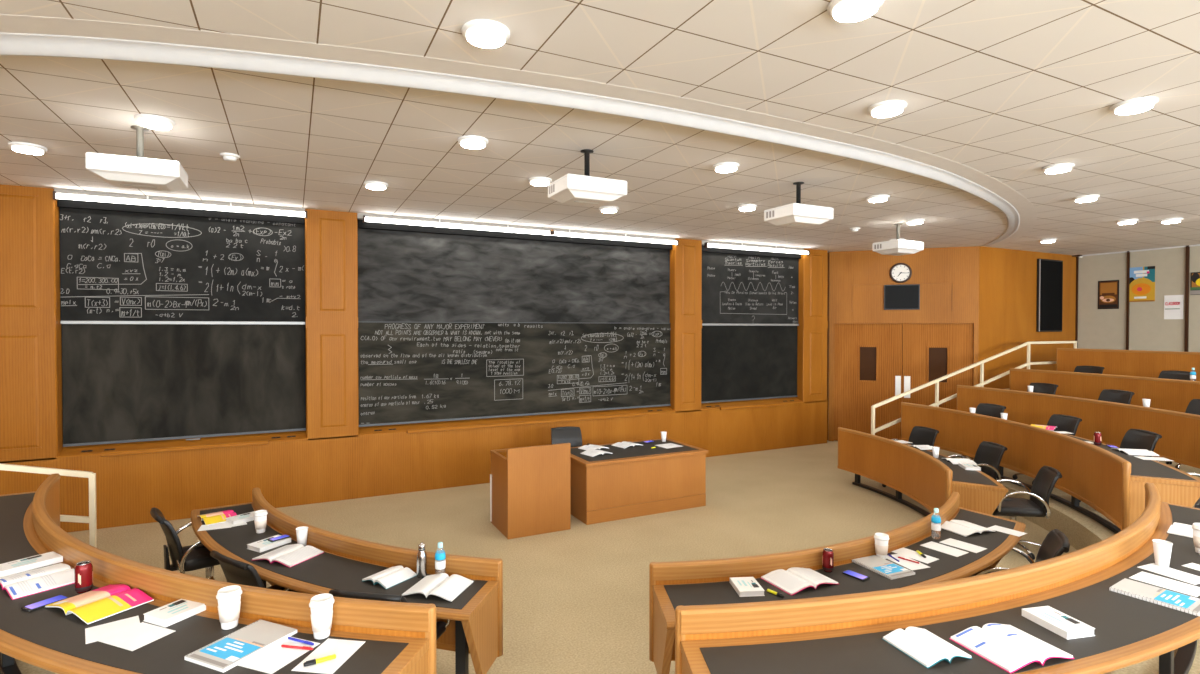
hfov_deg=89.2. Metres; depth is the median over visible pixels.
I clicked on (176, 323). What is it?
chalkboard
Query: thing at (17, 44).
trim
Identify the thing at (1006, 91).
ceiling
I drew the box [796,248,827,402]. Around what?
trim
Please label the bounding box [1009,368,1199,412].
curved desk
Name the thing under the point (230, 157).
smoke detector
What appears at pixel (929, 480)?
curved desk
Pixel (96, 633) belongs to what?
paper sheet
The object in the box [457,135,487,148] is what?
recessed light
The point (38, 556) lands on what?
print
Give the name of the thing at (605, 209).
recessed light
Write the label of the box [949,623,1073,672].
open book
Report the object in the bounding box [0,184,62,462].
wall panel
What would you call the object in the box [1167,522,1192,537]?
open book
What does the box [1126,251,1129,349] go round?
trim
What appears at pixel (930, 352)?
door
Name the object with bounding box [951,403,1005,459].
office chair
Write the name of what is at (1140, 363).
curved desk
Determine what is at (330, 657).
highlighter
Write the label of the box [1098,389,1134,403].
office chair
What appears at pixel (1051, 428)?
magazine
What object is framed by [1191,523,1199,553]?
cup
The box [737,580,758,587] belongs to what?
print
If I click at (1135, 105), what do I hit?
recessed light
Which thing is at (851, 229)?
smoke detector
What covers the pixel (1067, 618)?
print
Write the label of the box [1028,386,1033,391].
paper cup
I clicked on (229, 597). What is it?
cup
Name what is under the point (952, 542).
paper sheet
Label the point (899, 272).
wall clock
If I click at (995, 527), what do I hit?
paper sheet
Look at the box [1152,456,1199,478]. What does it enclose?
floor
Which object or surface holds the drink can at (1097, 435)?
on the curved desk at (1111, 482)
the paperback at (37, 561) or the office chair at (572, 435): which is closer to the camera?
the paperback at (37, 561)
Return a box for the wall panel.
[1036,259,1062,331]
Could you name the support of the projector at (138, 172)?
hanging from the ceiling
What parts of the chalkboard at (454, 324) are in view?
panel, panel, rail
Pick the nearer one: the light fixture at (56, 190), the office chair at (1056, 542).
the office chair at (1056, 542)
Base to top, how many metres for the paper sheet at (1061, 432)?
0.001 m
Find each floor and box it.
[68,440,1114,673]
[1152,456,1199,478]
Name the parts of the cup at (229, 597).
lid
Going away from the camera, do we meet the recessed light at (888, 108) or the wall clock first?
the recessed light at (888, 108)
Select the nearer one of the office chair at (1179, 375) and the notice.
the office chair at (1179, 375)
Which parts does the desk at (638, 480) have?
panel, panel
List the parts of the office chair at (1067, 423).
backrest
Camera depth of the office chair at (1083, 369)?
10.12 m
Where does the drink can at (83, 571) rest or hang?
on the curved desk at (400, 637)
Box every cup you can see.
[216,585,241,629]
[253,510,267,532]
[296,526,307,546]
[309,593,333,639]
[661,432,666,441]
[874,533,888,558]
[932,447,939,457]
[1001,413,1007,419]
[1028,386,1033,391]
[1142,399,1150,406]
[1152,539,1172,566]
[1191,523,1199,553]
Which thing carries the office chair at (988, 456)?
on the floor at (576, 599)
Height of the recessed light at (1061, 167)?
0.047 m
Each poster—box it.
[1098,280,1118,308]
[1129,266,1154,301]
[1190,272,1199,294]
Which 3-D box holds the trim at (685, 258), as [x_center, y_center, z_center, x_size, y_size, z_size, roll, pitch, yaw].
[1.438,-0.190,10.244,0.545,2.884,0.212,0,1,-27]
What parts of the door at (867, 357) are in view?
push plate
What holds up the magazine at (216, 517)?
on the curved desk at (475, 628)
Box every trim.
[0,33,1019,245]
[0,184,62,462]
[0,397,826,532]
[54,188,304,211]
[305,209,358,438]
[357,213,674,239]
[669,238,701,411]
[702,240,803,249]
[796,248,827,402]
[1075,257,1078,347]
[1083,244,1199,255]
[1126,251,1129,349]
[1184,245,1189,351]
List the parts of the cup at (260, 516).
lid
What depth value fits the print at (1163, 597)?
2.73 m
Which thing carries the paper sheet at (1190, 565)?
on the curved desk at (837, 634)
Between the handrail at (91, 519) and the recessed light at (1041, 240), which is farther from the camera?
the recessed light at (1041, 240)
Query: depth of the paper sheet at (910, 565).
3.92 m
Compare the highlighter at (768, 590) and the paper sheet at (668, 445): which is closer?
the highlighter at (768, 590)
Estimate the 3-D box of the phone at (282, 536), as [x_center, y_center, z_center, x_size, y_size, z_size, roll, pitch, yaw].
[-2.264,1.420,4.289,0.062,0.010,0.130,1,1,36]
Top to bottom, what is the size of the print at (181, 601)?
0.001 m
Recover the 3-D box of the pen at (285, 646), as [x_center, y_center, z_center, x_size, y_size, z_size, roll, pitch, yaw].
[-1.168,1.196,2.345,0.135,0.012,0.010,0,1,10]
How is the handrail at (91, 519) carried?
on the floor at (576, 599)
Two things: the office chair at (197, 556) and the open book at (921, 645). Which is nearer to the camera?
the open book at (921, 645)
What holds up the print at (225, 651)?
on the spiral notebook at (225, 653)
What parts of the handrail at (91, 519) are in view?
post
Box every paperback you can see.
[0,551,62,577]
[143,599,205,627]
[226,511,254,524]
[247,535,290,552]
[730,577,764,596]
[958,463,980,470]
[1022,606,1094,638]
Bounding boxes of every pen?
[281,645,312,649]
[288,637,313,644]
[898,557,918,563]
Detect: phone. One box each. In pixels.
[21,595,67,611]
[268,535,289,541]
[842,570,869,580]
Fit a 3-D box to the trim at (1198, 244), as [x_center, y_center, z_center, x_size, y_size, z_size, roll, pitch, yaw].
[12.323,-1.579,7.398,0.030,0.024,11.320,0,1,-27]
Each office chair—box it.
[150,507,219,579]
[210,550,300,592]
[329,589,450,640]
[551,427,589,446]
[882,426,938,486]
[948,441,1006,482]
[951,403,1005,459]
[969,529,1069,576]
[992,465,1061,559]
[1012,414,1081,484]
[1027,383,1057,394]
[1074,366,1103,373]
[1079,429,1161,501]
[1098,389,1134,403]
[1156,399,1199,469]
[1158,370,1189,379]
[1186,472,1199,508]
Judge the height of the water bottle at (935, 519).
0.216 m
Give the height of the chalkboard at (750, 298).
2.821 m
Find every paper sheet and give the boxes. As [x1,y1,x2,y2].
[85,616,139,643]
[99,622,174,650]
[198,523,230,530]
[219,522,246,528]
[238,636,319,673]
[291,638,365,673]
[655,443,681,447]
[887,554,929,569]
[891,548,938,563]
[894,440,910,442]
[920,541,968,556]
[940,538,986,552]
[988,525,1027,536]
[1054,431,1073,433]
[1129,571,1199,596]
[1134,456,1172,460]
[1138,563,1199,584]
[1181,563,1199,570]
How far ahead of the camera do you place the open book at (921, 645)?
2.32 m
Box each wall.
[70,302,788,446]
[827,246,978,440]
[971,246,1075,388]
[1078,246,1199,351]
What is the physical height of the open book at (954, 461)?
0.031 m
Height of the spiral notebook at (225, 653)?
0.021 m
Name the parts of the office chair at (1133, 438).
backrest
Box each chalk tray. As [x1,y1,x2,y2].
[101,440,267,456]
[407,413,646,433]
[720,402,787,409]
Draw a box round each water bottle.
[435,542,445,574]
[931,508,940,538]
[1190,368,1195,380]
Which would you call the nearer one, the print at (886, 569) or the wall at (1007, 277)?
the print at (886, 569)
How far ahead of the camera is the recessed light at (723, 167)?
5.48 m
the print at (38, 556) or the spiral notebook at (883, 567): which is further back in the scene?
the spiral notebook at (883, 567)
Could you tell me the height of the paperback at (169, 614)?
0.031 m
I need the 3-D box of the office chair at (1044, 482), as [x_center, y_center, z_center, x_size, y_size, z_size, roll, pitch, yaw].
[4.162,1.699,6.031,0.625,0.828,0.587,0,1,20]
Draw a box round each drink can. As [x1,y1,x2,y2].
[74,561,92,593]
[822,548,833,572]
[1094,432,1101,444]
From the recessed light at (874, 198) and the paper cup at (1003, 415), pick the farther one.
the paper cup at (1003, 415)
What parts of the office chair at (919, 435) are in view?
backrest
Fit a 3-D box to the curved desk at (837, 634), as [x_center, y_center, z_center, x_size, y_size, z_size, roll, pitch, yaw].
[2.285,1.477,2.995,4.423,0.800,1.051,0,1,-27]
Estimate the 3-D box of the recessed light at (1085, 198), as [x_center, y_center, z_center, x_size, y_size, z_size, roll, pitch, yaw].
[5.492,-1.560,6.871,0.240,0.047,0.240,0,1,-27]
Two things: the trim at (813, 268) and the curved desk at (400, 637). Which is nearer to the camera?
the curved desk at (400, 637)
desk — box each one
[0,473,435,673]
[191,488,502,673]
[570,438,707,524]
[649,492,1025,673]
[675,483,1199,673]
[837,427,1007,515]
[901,402,1199,533]
[957,385,1199,468]
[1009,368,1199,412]
[1056,348,1199,380]
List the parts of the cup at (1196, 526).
lid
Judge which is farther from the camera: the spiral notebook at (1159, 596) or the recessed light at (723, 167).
the recessed light at (723, 167)
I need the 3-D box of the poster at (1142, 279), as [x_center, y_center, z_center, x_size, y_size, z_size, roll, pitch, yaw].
[10.251,-0.998,11.520,0.013,0.660,0.417,0,1,-27]
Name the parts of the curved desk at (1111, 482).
leg, rail, modesty panel, cap rail, foot rail, leg, post, panel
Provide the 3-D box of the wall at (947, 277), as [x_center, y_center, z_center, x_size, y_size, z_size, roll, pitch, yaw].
[5.636,0.191,11.553,2.661,3.684,0.262,0,1,19]
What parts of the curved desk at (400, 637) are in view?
leg, foot rail, panel, post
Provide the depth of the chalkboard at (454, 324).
8.87 m
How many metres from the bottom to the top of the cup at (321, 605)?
0.155 m
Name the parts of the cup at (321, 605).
lid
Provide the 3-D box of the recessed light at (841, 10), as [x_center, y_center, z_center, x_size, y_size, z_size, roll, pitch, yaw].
[1.164,-1.501,2.773,0.240,0.047,0.240,0,1,-27]
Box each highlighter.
[303,654,335,666]
[767,589,783,597]
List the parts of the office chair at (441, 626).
seat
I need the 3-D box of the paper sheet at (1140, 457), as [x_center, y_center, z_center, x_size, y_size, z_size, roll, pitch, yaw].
[5.251,1.153,5.766,0.240,0.001,0.160,0,1,15]
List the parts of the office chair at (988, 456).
armrest, armrest, backrest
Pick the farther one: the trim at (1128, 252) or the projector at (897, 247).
the trim at (1128, 252)
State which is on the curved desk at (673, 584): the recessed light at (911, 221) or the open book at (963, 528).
the open book at (963, 528)
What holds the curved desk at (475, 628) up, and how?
on the floor at (576, 599)
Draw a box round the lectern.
[490,443,570,538]
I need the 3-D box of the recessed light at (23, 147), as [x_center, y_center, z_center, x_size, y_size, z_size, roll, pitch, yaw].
[-4.661,-1.532,4.953,0.240,0.047,0.240,0,1,-27]
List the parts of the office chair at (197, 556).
backrest, armrest, armrest, seat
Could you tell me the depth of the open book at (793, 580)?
3.61 m
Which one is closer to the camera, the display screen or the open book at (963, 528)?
the open book at (963, 528)
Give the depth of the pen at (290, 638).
2.39 m
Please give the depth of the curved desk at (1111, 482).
6.23 m
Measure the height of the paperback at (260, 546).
0.031 m
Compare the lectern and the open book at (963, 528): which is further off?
the lectern
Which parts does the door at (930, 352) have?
push plate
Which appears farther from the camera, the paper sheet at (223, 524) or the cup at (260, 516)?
the paper sheet at (223, 524)
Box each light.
[7,142,47,154]
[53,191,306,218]
[134,114,175,129]
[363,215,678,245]
[364,181,387,189]
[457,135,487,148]
[461,19,509,47]
[528,177,551,185]
[599,206,618,212]
[704,242,809,254]
[713,162,738,172]
[737,204,756,210]
[827,0,883,21]
[866,195,889,201]
[868,100,906,117]
[905,219,924,224]
[1039,239,1056,242]
[1042,163,1074,173]
[1073,195,1099,201]
[1110,97,1158,114]
[1116,219,1138,224]
[1159,218,1182,223]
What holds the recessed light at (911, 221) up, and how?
in the ceiling
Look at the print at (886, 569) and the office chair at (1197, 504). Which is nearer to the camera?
the print at (886, 569)
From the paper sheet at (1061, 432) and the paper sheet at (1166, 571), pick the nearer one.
the paper sheet at (1166, 571)
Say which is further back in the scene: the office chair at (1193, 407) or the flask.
the office chair at (1193, 407)
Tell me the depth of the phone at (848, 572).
3.71 m
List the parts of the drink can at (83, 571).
lid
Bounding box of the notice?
[1164,295,1183,318]
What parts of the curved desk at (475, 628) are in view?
modesty panel, cap rail, rail, leg, panel, post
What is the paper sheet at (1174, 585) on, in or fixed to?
on the curved desk at (837, 634)
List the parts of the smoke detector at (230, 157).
plate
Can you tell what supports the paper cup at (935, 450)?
on the curved desk at (929, 480)
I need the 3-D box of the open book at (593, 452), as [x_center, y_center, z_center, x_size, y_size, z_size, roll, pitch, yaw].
[-0.042,1.384,7.283,0.306,0.031,0.246,-1,1,-39]
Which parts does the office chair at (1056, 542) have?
armrest, armrest, backrest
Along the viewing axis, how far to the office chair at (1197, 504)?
5.19 m
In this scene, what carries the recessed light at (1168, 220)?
in the ceiling
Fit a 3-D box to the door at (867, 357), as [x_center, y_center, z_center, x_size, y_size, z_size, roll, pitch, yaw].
[5.130,0.884,11.663,1.194,2.275,0.058,0,1,19]
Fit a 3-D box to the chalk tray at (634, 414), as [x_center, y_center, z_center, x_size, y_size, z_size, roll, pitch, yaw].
[-0.915,1.254,8.941,3.710,0.051,0.048,0,1,-27]
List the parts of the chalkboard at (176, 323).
panel, pull rail, panel, rail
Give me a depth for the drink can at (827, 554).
3.77 m
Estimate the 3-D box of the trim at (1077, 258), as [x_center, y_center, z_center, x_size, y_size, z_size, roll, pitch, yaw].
[9.771,0.178,12.470,0.030,3.684,0.030,0,1,-27]
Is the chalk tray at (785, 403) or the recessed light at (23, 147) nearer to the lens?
the recessed light at (23, 147)
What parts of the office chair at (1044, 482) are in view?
armrest, seat, armrest, leg, leg, backrest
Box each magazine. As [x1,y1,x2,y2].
[45,584,153,623]
[198,510,236,525]
[1031,424,1056,430]
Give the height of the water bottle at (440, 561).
0.216 m
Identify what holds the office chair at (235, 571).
on the floor at (576, 599)
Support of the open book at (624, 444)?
on the desk at (638, 480)
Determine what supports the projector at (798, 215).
hanging from the ceiling
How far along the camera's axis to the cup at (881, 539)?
3.98 m
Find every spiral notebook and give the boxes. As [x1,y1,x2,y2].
[184,619,296,672]
[852,555,914,579]
[1109,578,1199,616]
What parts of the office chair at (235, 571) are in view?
backrest, seat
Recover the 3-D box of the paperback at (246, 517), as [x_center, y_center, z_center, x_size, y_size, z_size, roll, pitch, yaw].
[-2.815,1.433,4.811,0.140,0.031,0.220,1,1,35]
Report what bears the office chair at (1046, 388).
on the floor at (1185, 468)
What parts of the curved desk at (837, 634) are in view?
post, panel, leg, foot rail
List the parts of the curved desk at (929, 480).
post, leg, rail, foot rail, modesty panel, cap rail, leg, post, panel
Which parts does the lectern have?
frame, panel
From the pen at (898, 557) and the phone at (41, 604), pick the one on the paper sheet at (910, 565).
the pen at (898, 557)
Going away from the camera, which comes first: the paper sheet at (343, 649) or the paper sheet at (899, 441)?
the paper sheet at (343, 649)
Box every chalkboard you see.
[57,199,305,456]
[357,219,671,433]
[701,245,800,409]
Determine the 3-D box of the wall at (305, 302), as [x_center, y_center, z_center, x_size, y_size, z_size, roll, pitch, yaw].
[-1.218,0.226,9.138,12.270,3.684,0.200,0,1,-27]
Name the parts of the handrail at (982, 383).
post, post, post, post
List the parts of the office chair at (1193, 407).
backrest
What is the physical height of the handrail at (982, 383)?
1.957 m
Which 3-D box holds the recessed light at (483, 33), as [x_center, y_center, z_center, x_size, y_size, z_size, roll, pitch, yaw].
[-0.570,-1.505,3.038,0.240,0.047,0.240,0,1,-27]
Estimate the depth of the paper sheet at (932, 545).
4.17 m
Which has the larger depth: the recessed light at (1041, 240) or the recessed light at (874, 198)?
the recessed light at (1041, 240)
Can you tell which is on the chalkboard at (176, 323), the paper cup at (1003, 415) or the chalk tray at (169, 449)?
the chalk tray at (169, 449)
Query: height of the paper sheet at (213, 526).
0.001 m
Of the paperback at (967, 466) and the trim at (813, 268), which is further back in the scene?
the trim at (813, 268)
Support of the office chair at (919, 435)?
on the floor at (576, 599)
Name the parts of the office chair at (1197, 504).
armrest, seat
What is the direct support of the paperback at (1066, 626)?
on the curved desk at (837, 634)
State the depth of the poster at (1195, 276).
10.82 m
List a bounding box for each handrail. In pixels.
[0,463,96,547]
[871,341,1076,434]
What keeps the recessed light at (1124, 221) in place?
in the ceiling
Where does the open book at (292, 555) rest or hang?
on the curved desk at (475, 628)
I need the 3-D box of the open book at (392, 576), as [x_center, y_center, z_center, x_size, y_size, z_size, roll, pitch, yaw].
[-1.276,1.446,3.688,0.220,0.035,0.231,1,1,31]
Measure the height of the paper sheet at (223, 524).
0.001 m
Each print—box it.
[8,555,41,566]
[160,600,187,613]
[190,637,264,666]
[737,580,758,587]
[873,562,911,576]
[1038,611,1079,623]
[1154,588,1199,611]
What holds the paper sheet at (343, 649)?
on the curved desk at (400, 637)
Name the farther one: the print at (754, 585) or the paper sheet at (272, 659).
the print at (754, 585)
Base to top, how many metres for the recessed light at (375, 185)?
0.047 m
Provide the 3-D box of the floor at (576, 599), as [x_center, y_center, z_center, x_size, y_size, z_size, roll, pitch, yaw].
[2.042,2.210,3.474,22.150,0.120,13.700,0,1,-27]
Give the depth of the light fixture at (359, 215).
8.68 m
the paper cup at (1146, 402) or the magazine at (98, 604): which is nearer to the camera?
the magazine at (98, 604)
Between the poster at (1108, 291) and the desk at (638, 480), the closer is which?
the desk at (638, 480)
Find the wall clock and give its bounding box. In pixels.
[890,263,911,282]
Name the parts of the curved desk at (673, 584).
post, rail, panel, modesty panel, cap rail, panel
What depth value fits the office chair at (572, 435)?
8.40 m
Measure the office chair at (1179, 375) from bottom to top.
0.828 m
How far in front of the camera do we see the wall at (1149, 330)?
11.56 m
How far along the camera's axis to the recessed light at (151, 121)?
4.27 m
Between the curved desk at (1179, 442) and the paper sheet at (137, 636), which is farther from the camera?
the curved desk at (1179, 442)
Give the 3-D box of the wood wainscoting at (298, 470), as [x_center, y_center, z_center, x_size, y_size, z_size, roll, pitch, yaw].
[-1.150,1.623,8.968,12.220,0.895,0.200,0,1,-27]
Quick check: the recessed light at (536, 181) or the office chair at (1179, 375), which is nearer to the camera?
the recessed light at (536, 181)
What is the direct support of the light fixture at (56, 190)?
attached to the wall at (305, 302)
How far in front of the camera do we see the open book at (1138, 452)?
5.96 m
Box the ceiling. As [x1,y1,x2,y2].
[0,0,1199,254]
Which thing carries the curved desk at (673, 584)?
on the floor at (576, 599)
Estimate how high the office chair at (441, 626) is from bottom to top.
0.828 m
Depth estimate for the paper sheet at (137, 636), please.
2.43 m
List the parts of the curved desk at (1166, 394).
post, cap rail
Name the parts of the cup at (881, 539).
lid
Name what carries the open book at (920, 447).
on the curved desk at (929, 480)
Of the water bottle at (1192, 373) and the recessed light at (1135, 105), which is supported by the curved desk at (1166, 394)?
the water bottle at (1192, 373)
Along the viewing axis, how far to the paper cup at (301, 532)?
4.21 m
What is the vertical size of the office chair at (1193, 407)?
0.828 m
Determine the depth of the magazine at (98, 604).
2.69 m
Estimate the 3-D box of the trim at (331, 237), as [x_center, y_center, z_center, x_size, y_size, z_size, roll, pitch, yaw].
[-3.429,-0.154,7.783,0.605,2.884,0.212,0,1,-27]
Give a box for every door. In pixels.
[834,324,901,440]
[902,324,972,443]
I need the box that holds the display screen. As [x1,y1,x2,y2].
[884,284,919,309]
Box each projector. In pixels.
[85,126,187,191]
[547,149,626,206]
[764,182,833,227]
[872,223,923,255]
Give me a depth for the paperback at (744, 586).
3.50 m
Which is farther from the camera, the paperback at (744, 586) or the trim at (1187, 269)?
the trim at (1187, 269)
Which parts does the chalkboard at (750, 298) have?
panel, rail, panel, pull rail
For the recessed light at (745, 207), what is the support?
in the ceiling
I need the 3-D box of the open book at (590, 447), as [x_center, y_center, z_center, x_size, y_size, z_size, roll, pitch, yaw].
[-0.079,1.380,7.601,0.306,0.031,0.246,-1,1,-39]
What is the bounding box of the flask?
[417,542,426,577]
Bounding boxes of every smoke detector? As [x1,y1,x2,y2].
[220,153,239,161]
[849,228,859,231]
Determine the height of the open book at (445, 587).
0.038 m
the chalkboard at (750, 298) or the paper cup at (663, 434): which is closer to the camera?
the paper cup at (663, 434)
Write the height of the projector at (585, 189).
0.432 m
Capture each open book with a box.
[0,563,74,599]
[252,544,323,566]
[362,565,416,588]
[402,573,473,601]
[578,444,608,450]
[580,449,612,456]
[611,441,642,448]
[761,567,838,594]
[882,626,971,668]
[908,445,932,449]
[941,520,994,536]
[942,458,976,464]
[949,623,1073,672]
[1111,448,1158,455]
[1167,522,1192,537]
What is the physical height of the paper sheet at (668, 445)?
0.001 m
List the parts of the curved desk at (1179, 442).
cap rail, rail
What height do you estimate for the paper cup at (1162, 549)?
0.124 m
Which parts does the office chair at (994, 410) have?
backrest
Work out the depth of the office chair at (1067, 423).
7.60 m
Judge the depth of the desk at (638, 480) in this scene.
7.13 m
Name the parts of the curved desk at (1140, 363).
post, cap rail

